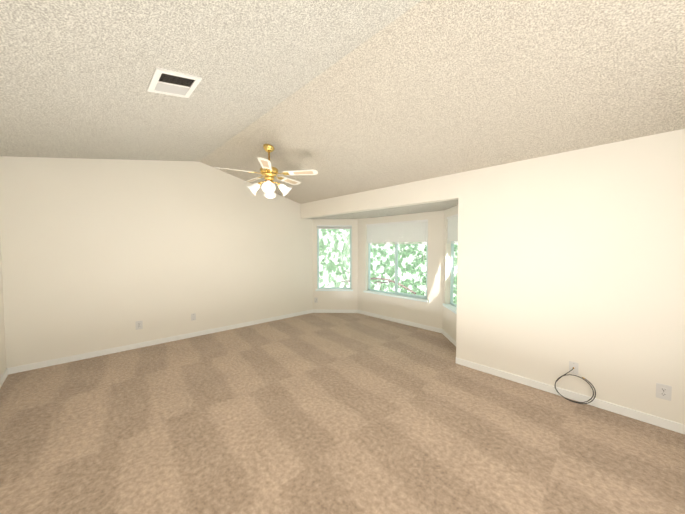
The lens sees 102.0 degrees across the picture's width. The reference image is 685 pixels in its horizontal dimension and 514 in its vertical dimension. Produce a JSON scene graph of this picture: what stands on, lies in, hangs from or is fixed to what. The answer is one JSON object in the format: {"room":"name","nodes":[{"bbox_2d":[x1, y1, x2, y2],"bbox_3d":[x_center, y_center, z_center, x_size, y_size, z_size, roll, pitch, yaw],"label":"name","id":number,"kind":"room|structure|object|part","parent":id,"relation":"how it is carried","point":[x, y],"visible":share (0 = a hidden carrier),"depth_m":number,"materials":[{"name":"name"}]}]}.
{"room":"empty bedroom","nodes":[
{"label":"empty bedroom","id":0,"kind":"room"},
{"bbox_2d":[0,235,5,377],"bbox_3d":[-1.714,0.206,0.737,0.140,2.543,6.700,-2,3,-43],"label":"wall","id":1,"kind":"structure","parent":0,"point":[2,351],"depth_m":3.17,"materials":[{"name":"paint"}]},
{"bbox_2d":[0,368,7,387],"bbox_3d":[-1.659,1.438,0.834,0.012,0.075,6.700,-2,3,-43],"label":"baseboard","id":2,"kind":"structure","parent":1,"relation":"attached to","point":[3,376],"depth_m":3.09,"materials":[{"name":"white"}]},
{"bbox_2d":[0,156,312,367],"bbox_3d":[-2.367,-0.136,4.808,4.500,2.930,0.140,-2,3,-43],"label":"wall","id":3,"kind":"structure","parent":0,"point":[99,254],"depth_m":4.07,"materials":[{"name":"paint"}]},
{"bbox_2d":[135,321,142,329],"bbox_3d":[-3.026,1.015,4.128,0.085,0.125,0.009,-2,3,-43],"label":"electrical outlet","id":4,"kind":"object","parent":3,"relation":"attached to","point":[139,324],"visible":1,"depth_m":4.13,"materials":[{"name":"white plastic"}]},
{"bbox_2d":[6,309,312,374],"bbox_3d":[-2.315,1.293,4.805,4.500,0.075,0.012,-2,3,-43],"label":"baseboard","id":5,"kind":"structure","parent":3,"relation":"attached to","point":[26,367],"depth_m":4.11,"materials":[{"name":"white wood"}]},
{"bbox_2d":[191,313,195,320],"bbox_3d":[-2.485,1.002,4.630,0.072,0.116,0.018,-2,3,-43],"label":"electrical outlet","id":6,"kind":"object","parent":3,"relation":"attached to","point":[193,316],"visible":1,"depth_m":4.63,"materials":[{"name":"white plastic"}]},
{"bbox_2d":[0,0,421,160],"bbox_3d":[-0.887,-1.335,1.460,2.168,0.485,6.700,-2,3,-43],"label":"ceiling","id":7,"kind":"structure","parent":0,"point":[75,77],"depth_m":1.90,"materials":[{"name":"white paint"}]},
{"bbox_2d":[147,68,201,97],"bbox_3d":[-1.301,-1.332,2.142,0.300,0.014,0.376,-16,12,-42],"label":"ceiling vent","id":8,"kind":"object","parent":7,"relation":"in","point":[171,83],"visible":1,"depth_m":2.12,"materials":[{"name":"white metal"}]},
{"bbox_2d":[312,219,357,309],"bbox_3d":[-0.166,0.183,6.369,1.025,2.180,0.140,0,2,1],"label":"wall","id":9,"kind":"structure","parent":0,"point":[339,300],"depth_m":6.31,"materials":[{"name":"paint"}]},
{"bbox_2d":[315,225,352,290],"bbox_3d":[-0.186,0.023,6.342,0.855,1.498,0.153,0,2,1],"label":"bay window","id":10,"kind":"structure","parent":9,"relation":"in","point":[329,227],"depth_m":6.38,"materials":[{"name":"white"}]},
{"bbox_2d":[317,225,350,228],"bbox_3d":[-0.187,-0.276,6.309,0.582,0.900,0.574,-2,3,-43],"label":"blind","id":11,"kind":"object","parent":10,"relation":"attached to","point":[318,226],"depth_m":6.28,"materials":[{"name":"white fabric"}]},
{"bbox_2d":[313,309,356,312],"bbox_3d":[-0.167,1.237,6.331,1.025,0.075,0.012,0,2,1],"label":"baseboard","id":12,"kind":"structure","parent":9,"relation":"attached to","point":[331,311],"depth_m":6.33,"materials":[{"name":"white wood"}]},
{"bbox_2d":[0,313,684,513],"bbox_3d":[0.333,1.457,2.709,6.080,0.100,7.300,-2,3,-43],"label":"floor","id":13,"kind":"structure","parent":0,"point":[333,413],"depth_m":2.20,"materials":[{"name":"carpet"}]},
{"bbox_2d":[307,199,457,218],"bbox_3d":[0.709,-0.865,5.190,0.920,0.100,3.480,-2,3,-43],"label":"ceiling","id":14,"kind":"structure","parent":0,"point":[428,207],"depth_m":4.91,"materials":[{"name":"white paint"}]},
{"bbox_2d":[358,210,443,328],"bbox_3d":[1.095,0.211,5.592,0.140,2.180,2.040,-2,3,-43],"label":"wall","id":15,"kind":"structure","parent":0,"point":[430,313],"depth_m":5.21,"materials":[{"name":"paint"}]},
{"bbox_2d":[364,219,428,301],"bbox_3d":[1.059,0.050,5.593,0.153,1.498,1.570,-2,3,-43],"label":"window","id":16,"kind":"structure","parent":15,"relation":"in","point":[401,232],"depth_m":5.55,"materials":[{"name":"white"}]},
{"bbox_2d":[366,219,427,260],"bbox_3d":[1.040,-0.248,5.565,0.046,0.900,1.492,-2,3,-43],"label":"blind","id":17,"kind":"object","parent":16,"relation":"attached to","point":[406,230],"depth_m":5.50,"materials":[{"name":"white fabric"}]},
{"bbox_3d":[1.093,0.035,5.625,0.060,1.470,1.500,-2,3,-43],"label":"frame","id":18,"kind":"part","parent":16,"relation":"part of","materials":[{"name":"teal"}]},
{"bbox_3d":[1.100,0.034,5.631,0.004,1.435,1.465,-2,3,-43],"label":"glass","id":19,"kind":"part","parent":16,"relation":"part of","materials":[{"name":"clear glass"}]},
{"bbox_2d":[357,310,441,332],"bbox_3d":[1.040,1.265,5.578,0.012,0.075,2.040,-2,3,-43],"label":"baseboard","id":20,"kind":"structure","parent":15,"relation":"attached to","point":[426,327],"depth_m":5.43,"materials":[{"name":"white wood"}]},
{"bbox_2d":[199,0,684,203],"bbox_3d":[0.651,-1.336,2.907,2.054,0.587,6.700,-2,3,-43],"label":"ceiling","id":21,"kind":"structure","parent":0,"point":[424,89],"depth_m":2.20,"materials":[{"name":"white paint"}]},
{"bbox_2d":[214,144,317,198],"bbox_3d":[-1.017,-1.151,3.734,1.272,0.675,1.229,-2,3,-43],"label":"fan","id":22,"kind":"object","parent":21,"relation":"hanging from","point":[268,172],"visible":1,"depth_m":3.64,"materials":[{"name":"white wood"}]},
{"bbox_3d":[-0.978,-1.108,3.704,0.236,0.178,0.236,-2,3,-43],"label":"motor","id":23,"kind":"part","parent":22,"relation":"part of","materials":[{"name":"gold metal"}]},
{"bbox_2d":[442,205,457,340],"bbox_3d":[1.797,0.258,4.291,0.140,2.180,1.018,0,2,2],"label":"wall","id":24,"kind":"structure","parent":0,"point":[449,323],"depth_m":4.68,"materials":[{"name":"paint"}]},
{"bbox_2d":[442,329,455,345],"bbox_3d":[1.721,1.310,4.332,0.012,0.075,1.018,0,2,2],"label":"baseboard","id":25,"kind":"structure","parent":24,"relation":"attached to","point":[449,337],"depth_m":4.48,"materials":[{"name":"white wood"}]},
{"bbox_2d":[443,214,457,313],"bbox_3d":[1.776,0.097,4.289,0.153,1.498,0.855,0,2,2],"label":"bay window","id":26,"kind":"structure","parent":24,"relation":"in","point":[452,231],"depth_m":4.55,"materials":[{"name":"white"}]},
{"bbox_2d":[447,214,457,270],"bbox_3d":[1.753,-0.202,4.279,0.578,0.900,0.578,-2,3,-43],"label":"blind","id":27,"kind":"object","parent":26,"relation":"attached to","point":[452,222],"depth_m":4.49,"materials":[{"name":"white fabric"}]},
{"bbox_3d":[1.832,0.083,4.287,0.584,1.470,0.584,-2,3,-43],"label":"frame","id":28,"kind":"part","parent":26,"relation":"part of","materials":[{"name":"teal"}]},
{"bbox_3d":[1.832,0.083,4.287,0.533,1.435,0.533,-2,3,-43],"label":"glass","id":29,"kind":"part","parent":26,"relation":"part of","materials":[{"name":"teal"}]},
{"bbox_2d":[301,129,684,424],"bbox_3d":[1.433,0.150,3.696,0.140,2.440,6.700,-2,3,-43],"label":"wall","id":30,"kind":"structure","parent":0,"point":[565,258],"depth_m":2.69,"materials":[{"name":"paint"}]},
{"bbox_2d":[456,357,684,433],"bbox_3d":[2.569,1.380,2.421,0.012,0.075,3.220,-2,3,-43],"label":"baseboard","id":31,"kind":"structure","parent":30,"relation":"attached to","point":[646,417],"depth_m":2.68,"materials":[{"name":"white"}]},
{"bbox_2d":[555,361,595,403],"bbox_3d":[2.256,1.217,2.697,0.083,0.367,0.311,-2,3,-43],"label":"cable","id":32,"kind":"object","parent":30,"relation":"attached to","point":[573,367],"visible":1,"depth_m":2.71,"materials":[{"name":"plastic"},{"name":"copper"}]},
{"bbox_3d":[2.274,1.091,2.729,0.006,0.116,0.072,-2,3,-43],"label":"plate","id":33,"kind":"part","parent":32,"relation":"part of","materials":[{"name":"white plastic"}]},
{"bbox_2d":[656,383,671,400],"bbox_3d":[2.670,1.121,2.307,0.009,0.125,0.085,-2,3,-43],"label":"electrical outlet","id":34,"kind":"object","parent":30,"relation":"attached to","point":[663,391],"visible":1,"depth_m":2.30,"materials":[{"name":"white plastic"}]},
{"label":"outside","id":35,"kind":"structure","parent":0,"visible":0},
{"bbox_2d":[319,229,349,286],"bbox_3d":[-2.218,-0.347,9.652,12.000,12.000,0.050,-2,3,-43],"label":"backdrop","id":36,"kind":"structure","parent":35,"point":[339,249],"depth_m":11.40,"materials":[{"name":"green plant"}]},
{"bbox_2d":[370,235,457,304],"bbox_3d":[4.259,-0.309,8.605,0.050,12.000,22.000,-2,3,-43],"label":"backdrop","id":37,"kind":"structure","parent":35,"point":[409,273],"depth_m":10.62,"materials":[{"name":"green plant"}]},
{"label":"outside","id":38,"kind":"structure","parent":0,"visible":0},
{"bbox_2d":[336,267,415,293],"bbox_3d":[0.733,0.580,7.997,1.486,1.229,2.924,-2,3,-43],"label":"tree","id":39,"kind":"object","parent":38,"point":[403,286],"depth_m":7.80,"materials":[{"name":"brown plant"}]}
]}

